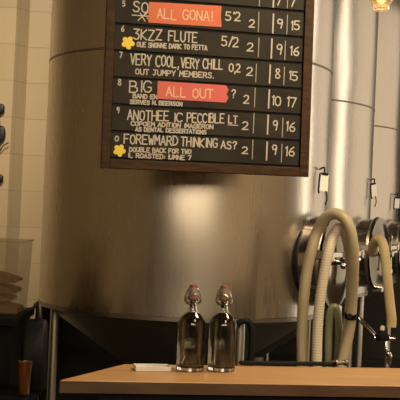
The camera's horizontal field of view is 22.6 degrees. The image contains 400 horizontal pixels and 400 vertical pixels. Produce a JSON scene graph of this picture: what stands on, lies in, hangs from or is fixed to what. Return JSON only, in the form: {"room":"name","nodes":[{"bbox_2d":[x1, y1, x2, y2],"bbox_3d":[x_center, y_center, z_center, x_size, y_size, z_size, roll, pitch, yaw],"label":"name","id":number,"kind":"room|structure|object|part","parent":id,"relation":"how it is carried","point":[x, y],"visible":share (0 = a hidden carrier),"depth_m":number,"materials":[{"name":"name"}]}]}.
{"room":"bar","nodes":[
{"label":"bar","id":0,"kind":"room"},
{"bbox_2d":[0,0,51,396],"bbox_3d":[-2.559,-0.589,7.543,2.835,4.300,0.230,3,-1,0],"label":"wall","id":1,"kind":"structure","parent":0,"point":[25,25],"depth_m":7.54,"materials":[{"name":"beige tile"}]},
{"bbox_2d":[0,104,8,182],"bbox_3d":[-1.484,-0.537,7.393,0.156,1.000,0.032,2,-1,5],"label":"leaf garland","id":2,"kind":"object","parent":1,"relation":"hanging from","point":[2,108],"visible":1,"depth_m":7.38,"materials":[{"name":"black"}]},
{"bbox_2d":[38,343,399,399],"bbox_3d":[0.027,1.676,4.175,8.400,0.100,15.000,3,-1,0],"label":"floor","id":3,"kind":"structure","parent":0,"point":[73,360],"depth_m":10.49,"materials":[{"name":"concrete"}]},
{"bbox_2d":[0,307,34,384],"bbox_3d":[-1.798,1.062,5.303,1.700,1.000,0.600,3,-1,0],"label":"cabinet","id":4,"kind":"object","parent":3,"relation":"on","point":[11,330],"depth_m":5.05,"materials":[{"name":"black paint"}]},
{"bbox_2d":[0,307,34,326],"bbox_3d":[-1.777,0.583,5.311,1.700,0.040,0.600,2,-1,0],"label":"countertop","id":5,"kind":"structure","parent":4,"relation":"on","point":[6,319],"depth_m":5.11,"materials":[{"name":"black paint"}]},
{"bbox_3d":[-1.097,0.399,5.354,0.346,0.386,0.376,2,-1,0],"label":"storage bin","id":6,"kind":"object","parent":4,"relation":"on","visible":0},
{"bbox_2d":[0,301,23,312],"bbox_3d":[-1.098,0.563,5.339,0.274,0.048,0.225,3,-1,0],"label":"paper packet","id":7,"kind":"object","parent":6,"relation":"in","point":[6,306],"visible":0.94,"depth_m":5.26,"materials":[{"name":"brown paper"}]},
{"bbox_2d":[0,293,17,301],"bbox_3d":[-1.113,0.513,5.344,0.240,0.044,0.217,3,-1,0],"label":"paper packet","id":8,"kind":"object","parent":7,"relation":"on","point":[3,297],"visible":0.88,"depth_m":5.29,"materials":[{"name":"brown paper"}]},
{"bbox_2d":[0,283,21,293],"bbox_3d":[-1.101,0.467,5.348,0.259,0.044,0.209,3,-1,0],"label":"paper packet","id":9,"kind":"object","parent":8,"relation":"on","point":[5,288],"visible":0.98,"depth_m":5.26,"materials":[{"name":"brown paper"}]},
{"bbox_2d":[0,271,21,282],"bbox_3d":[-1.098,0.412,5.353,0.261,0.060,0.201,3,-1,0],"label":"paper packet","id":10,"kind":"object","parent":9,"relation":"on","point":[5,277],"visible":1,"depth_m":5.26,"materials":[{"name":"brown paper"}]},
{"bbox_2d":[0,384,41,399],"bbox_3d":[-1.375,1.235,4.771,1.160,0.677,0.420,3,-1,0],"label":"sideboard","id":11,"kind":"object","parent":3,"relation":"on","point":[7,391],"visible":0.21,"depth_m":4.75,"materials":[{"name":"black paint"}]},
{"bbox_2d":[17,360,32,396],"bbox_3d":[-0.823,0.836,4.688,0.072,0.164,0.072,3,-1,0],"label":"pint glass","id":12,"kind":"object","parent":11,"relation":"on","point":[24,366],"visible":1,"depth_m":4.66,"materials":[{"name":"brown glass"}]},
{"bbox_2d":[19,301,48,391],"bbox_3d":[-0.809,0.705,4.849,0.142,0.431,0.132,3,-1,0],"label":"shoulder bag","id":13,"kind":"object","parent":11,"relation":"on","point":[35,347],"visible":0.97,"depth_m":4.80,"materials":[{"name":"black leather"}]},
{"bbox_3d":[-0.793,0.571,4.847,0.042,0.163,0.032,2,-1,45],"label":"handle","id":14,"kind":"part","parent":13,"relation":"part of","materials":[{"name":"black leather"}]},
{"bbox_2d":[37,0,363,399],"bbox_3d":[0.031,-0.406,6.207,1.962,4.120,1.756,3,-1,0],"label":"tank","id":15,"kind":"object","parent":3,"relation":"on","point":[122,250],"visible":0.48,"depth_m":5.50,"materials":[{"name":"silver metal"}]},
{"bbox_3d":[-0.874,1.106,5.883,0.052,0.970,0.052,2,-1,0],"label":"leg","id":16,"kind":"part","parent":15,"relation":"part of","materials":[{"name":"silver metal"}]},
{"bbox_3d":[0.200,1.146,5.424,0.052,0.970,0.052,2,-1,0],"label":"leg","id":17,"kind":"part","parent":15,"relation":"part of","materials":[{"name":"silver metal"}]},
{"bbox_2d":[236,318,254,365],"bbox_3d":[0.230,0.899,5.327,0.119,0.543,0.034,3,-1,0],"label":"hose","id":18,"kind":"object","parent":15,"relation":"attached to","point":[251,341],"visible":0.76,"depth_m":5.32,"materials":[{"name":"black rubber"}]},
{"bbox_3d":[0.694,1.179,6.184,0.052,0.970,0.052,2,-1,0],"label":"leg","id":19,"kind":"part","parent":15,"relation":"part of","materials":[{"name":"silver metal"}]},
{"bbox_2d":[318,167,328,204],"bbox_3d":[0.710,-0.082,5.769,0.066,0.223,0.047,3,-1,0],"label":"tag","id":20,"kind":"object","parent":15,"relation":"hanging from","point":[323,179],"visible":1,"depth_m":5.77,"materials":[{"name":"white paper"}]},
{"bbox_2d":[296,208,358,366],"bbox_3d":[0.675,0.564,5.228,0.325,1.043,0.271,3,-1,0],"label":"hose","id":21,"kind":"object","parent":15,"relation":"hanging from","point":[350,315],"visible":0.9,"depth_m":5.23,"materials":[{"name":"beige rubber"}]},
{"bbox_2d":[311,222,347,366],"bbox_3d":[0.735,0.607,5.306,0.159,0.982,0.386,2,-1,29],"label":"hose","id":22,"kind":"object","parent":15,"relation":"hanging from","point":[337,229],"visible":0.53,"depth_m":5.17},
{"bbox_3d":[0.796,0.356,5.756,0.048,0.548,0.548,2,-1,26],"label":"manway door","id":23,"kind":"part","parent":15,"relation":"part of","materials":[{"name":"silver metal"}]},
{"bbox_2d":[324,303,342,366],"bbox_3d":[0.737,0.840,5.538,0.100,0.537,0.042,3,-1,0],"label":"hose","id":24,"kind":"object","parent":15,"relation":"hanging from","point":[334,310],"visible":0.66,"depth_m":5.52,"materials":[{"name":"green"}]},
{"bbox_3d":[0.836,0.313,5.738,0.026,0.030,0.580,2,-1,26],"label":"yoke arm","id":25,"kind":"part","parent":15,"relation":"part of","materials":[{"name":"silver metal"}]},
{"bbox_3d":[0.863,0.359,5.724,0.036,0.299,0.299,2,-1,26],"label":"star handle","id":26,"kind":"part","parent":15,"relation":"part of","materials":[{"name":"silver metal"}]},
{"bbox_2d":[59,364,399,399],"bbox_3d":[1.010,1.131,3.387,3.008,1.050,0.403,3,-1,-11],"label":"countertop","id":27,"kind":"structure","parent":3,"relation":"on","point":[121,382],"depth_m":3.11,"materials":[{"name":"brown wood"}]},
{"bbox_2d":[133,363,170,371],"bbox_3d":[-0.156,0.544,3.252,0.116,0.016,0.061,3,-1,-12],"label":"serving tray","id":28,"kind":"object","parent":27,"relation":"on","point":[137,367],"visible":1,"depth_m":3.23,"materials":[{"name":"white plastic"}]},
{"bbox_2d":[176,284,205,371],"bbox_3d":[-0.027,0.417,3.283,0.092,0.282,0.092,3,-1,-6],"label":"bottle","id":29,"kind":"object","parent":27,"relation":"on","point":[191,335],"visible":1,"depth_m":3.25,"materials":[{"name":"clear glass"}]},
{"bbox_2d":[207,285,236,371],"bbox_3d":[0.076,0.422,3.307,0.092,0.282,0.092,2,-1,14],"label":"bottle","id":30,"kind":"object","parent":27,"relation":"on","point":[222,326],"visible":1,"depth_m":3.27,"materials":[{"name":"clear glass"}]},
{"bbox_2d":[239,361,331,365],"bbox_3d":[0.300,0.570,3.492,0.331,0.012,0.035,3,-1,-12],"label":"hose","id":31,"kind":"object","parent":27,"relation":"on","point":[272,363],"visible":1,"depth_m":3.48,"materials":[{"name":"black rubber"}]},
{"bbox_2d":[332,360,348,365],"bbox_3d":[0.494,0.574,3.524,0.062,0.022,0.023,3,-1,-29],"label":"fitting","id":32,"kind":"object","parent":27,"relation":"on","point":[335,362],"visible":1,"depth_m":3.52,"materials":[{"name":"silver metal"}]},
{"bbox_2d":[99,393,399,399],"bbox_3d":[1.044,1.151,3.397,2.838,1.014,0.336,3,-1,-11],"label":"counter","id":33,"kind":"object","parent":3,"relation":"on","point":[102,396],"depth_m":3.09,"materials":[{"name":"black paint"}]},
{"bbox_2d":[246,0,398,367],"bbox_3d":[0.619,-0.352,8.107,1.962,4.120,1.756,3,-1,0],"label":"tank","id":34,"kind":"object","parent":3,"relation":"on","point":[356,23],"visible":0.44,"depth_m":7.52,"materials":[{"name":"silver metal"}]},
{"bbox_3d":[0.788,1.200,7.323,0.052,0.970,0.052,2,-1,0],"label":"leg","id":35,"kind":"part","parent":34,"relation":"part of","materials":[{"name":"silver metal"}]},
{"bbox_3d":[1.282,1.234,8.083,0.052,0.970,0.052,2,-1,0],"label":"leg","id":36,"kind":"part","parent":34,"relation":"part of","materials":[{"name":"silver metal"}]},
{"bbox_2d":[370,178,376,206],"bbox_3d":[1.348,-0.059,7.786,0.084,0.223,0.042,3,-1,-24],"label":"tag","id":37,"kind":"object","parent":34,"relation":"hanging from","point":[373,187],"visible":1,"depth_m":7.78,"materials":[{"name":"white paper"}]},
{"bbox_3d":[1.384,0.411,7.656,0.048,0.548,0.548,2,-1,26],"label":"manway door","id":38,"kind":"part","parent":34,"relation":"part of","materials":[{"name":"silver metal"}]},
{"bbox_3d":[1.451,0.413,7.623,0.036,0.299,0.299,2,-1,26],"label":"star handle","id":39,"kind":"part","parent":34,"relation":"part of","materials":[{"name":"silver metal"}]},
{"bbox_2d":[264,0,399,367],"bbox_3d":[1.197,-0.299,9.906,1.962,4.120,1.756,3,-1,0],"label":"tank","id":40,"kind":"object","parent":3,"relation":"on","point":[386,142],"visible":0.14,"depth_m":9.31,"materials":[{"name":"silver metal"}]},
{"bbox_3d":[0.726,1.248,10.653,0.052,0.970,0.052,2,-1,0],"label":"leg","id":41,"kind":"part","parent":40,"relation":"part of","materials":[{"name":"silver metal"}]},
{"bbox_3d":[1.367,1.253,9.123,0.052,0.970,0.052,2,-1,0],"label":"leg","id":42,"kind":"part","parent":40,"relation":"part of","materials":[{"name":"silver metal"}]},
{"bbox_3d":[1.861,1.286,9.883,0.052,0.970,0.052,2,-1,0],"label":"leg","id":43,"kind":"part","parent":40,"relation":"part of","materials":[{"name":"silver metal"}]},
{"bbox_2d":[393,193,399,216],"bbox_3d":[1.853,0.048,9.429,0.066,0.223,0.047,3,-1,0],"label":"tag","id":44,"kind":"object","parent":40,"relation":"hanging from","point":[396,203],"visible":1,"depth_m":9.43,"materials":[{"name":"white paper"}]},
{"bbox_3d":[1.962,0.463,9.456,0.048,0.548,0.548,2,-1,26],"label":"manway door","id":45,"kind":"part","parent":40,"relation":"part of","materials":[{"name":"silver metal"}]},
{"bbox_2d":[358,317,394,367],"bbox_3d":[1.220,1.281,7.070,0.295,0.879,0.116,2,-1,33],"label":"valve","id":46,"kind":"object","parent":3,"relation":"on","point":[381,335],"visible":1,"depth_m":7.02,"materials":[{"name":"silver metal"}]},
{"bbox_2d":[367,234,396,327],"bbox_3d":[1.274,0.568,7.148,0.137,0.649,0.333,3,-1,-25],"label":"hose","id":47,"kind":"object","parent":46,"relation":"attached to","point":[378,240],"visible":1,"depth_m":7.02,"materials":[{"name":"beige rubber"}]},
{"bbox_3d":[1.311,1.068,6.993,0.071,0.162,0.048,2,-1,44],"label":"spout","id":48,"kind":"part","parent":46,"relation":"part of","materials":[{"name":"silver metal"}]},
{"bbox_2d":[42,189,399,358],"bbox_3d":[0.118,-0.410,11.658,8.400,4.300,0.100,3,-1,0],"label":"wall","id":49,"kind":"structure","parent":0,"point":[374,314],"depth_m":11.58,"materials":[{"name":"paint"}]},
{"bbox_3d":[0.219,-2.720,4.241,8.400,0.100,15.000,2,-1,0],"label":"ceiling","id":50,"kind":"structure","parent":0,"visible":0},
{"bbox_2d":[100,0,314,176],"bbox_3d":[0.081,-1.397,4.886,1.039,2.536,0.045,3,-1,-12],"label":"chalkboard menu","id":51,"kind":"object","parent":50,"relation":"hanging from","point":[203,86],"visible":1,"depth_m":4.86,"materials":[{"name":"black wood"}]},
{"bbox_2d":[369,0,392,11],"bbox_3d":[1.015,-1.822,5.429,0.184,1.589,0.184,3,-1,0],"label":"pendant lamp","id":52,"kind":"object","parent":50,"relation":"hanging from","point":[378,5],"visible":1,"depth_m":5.38,"materials":[{"name":"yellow glass"}]}
]}

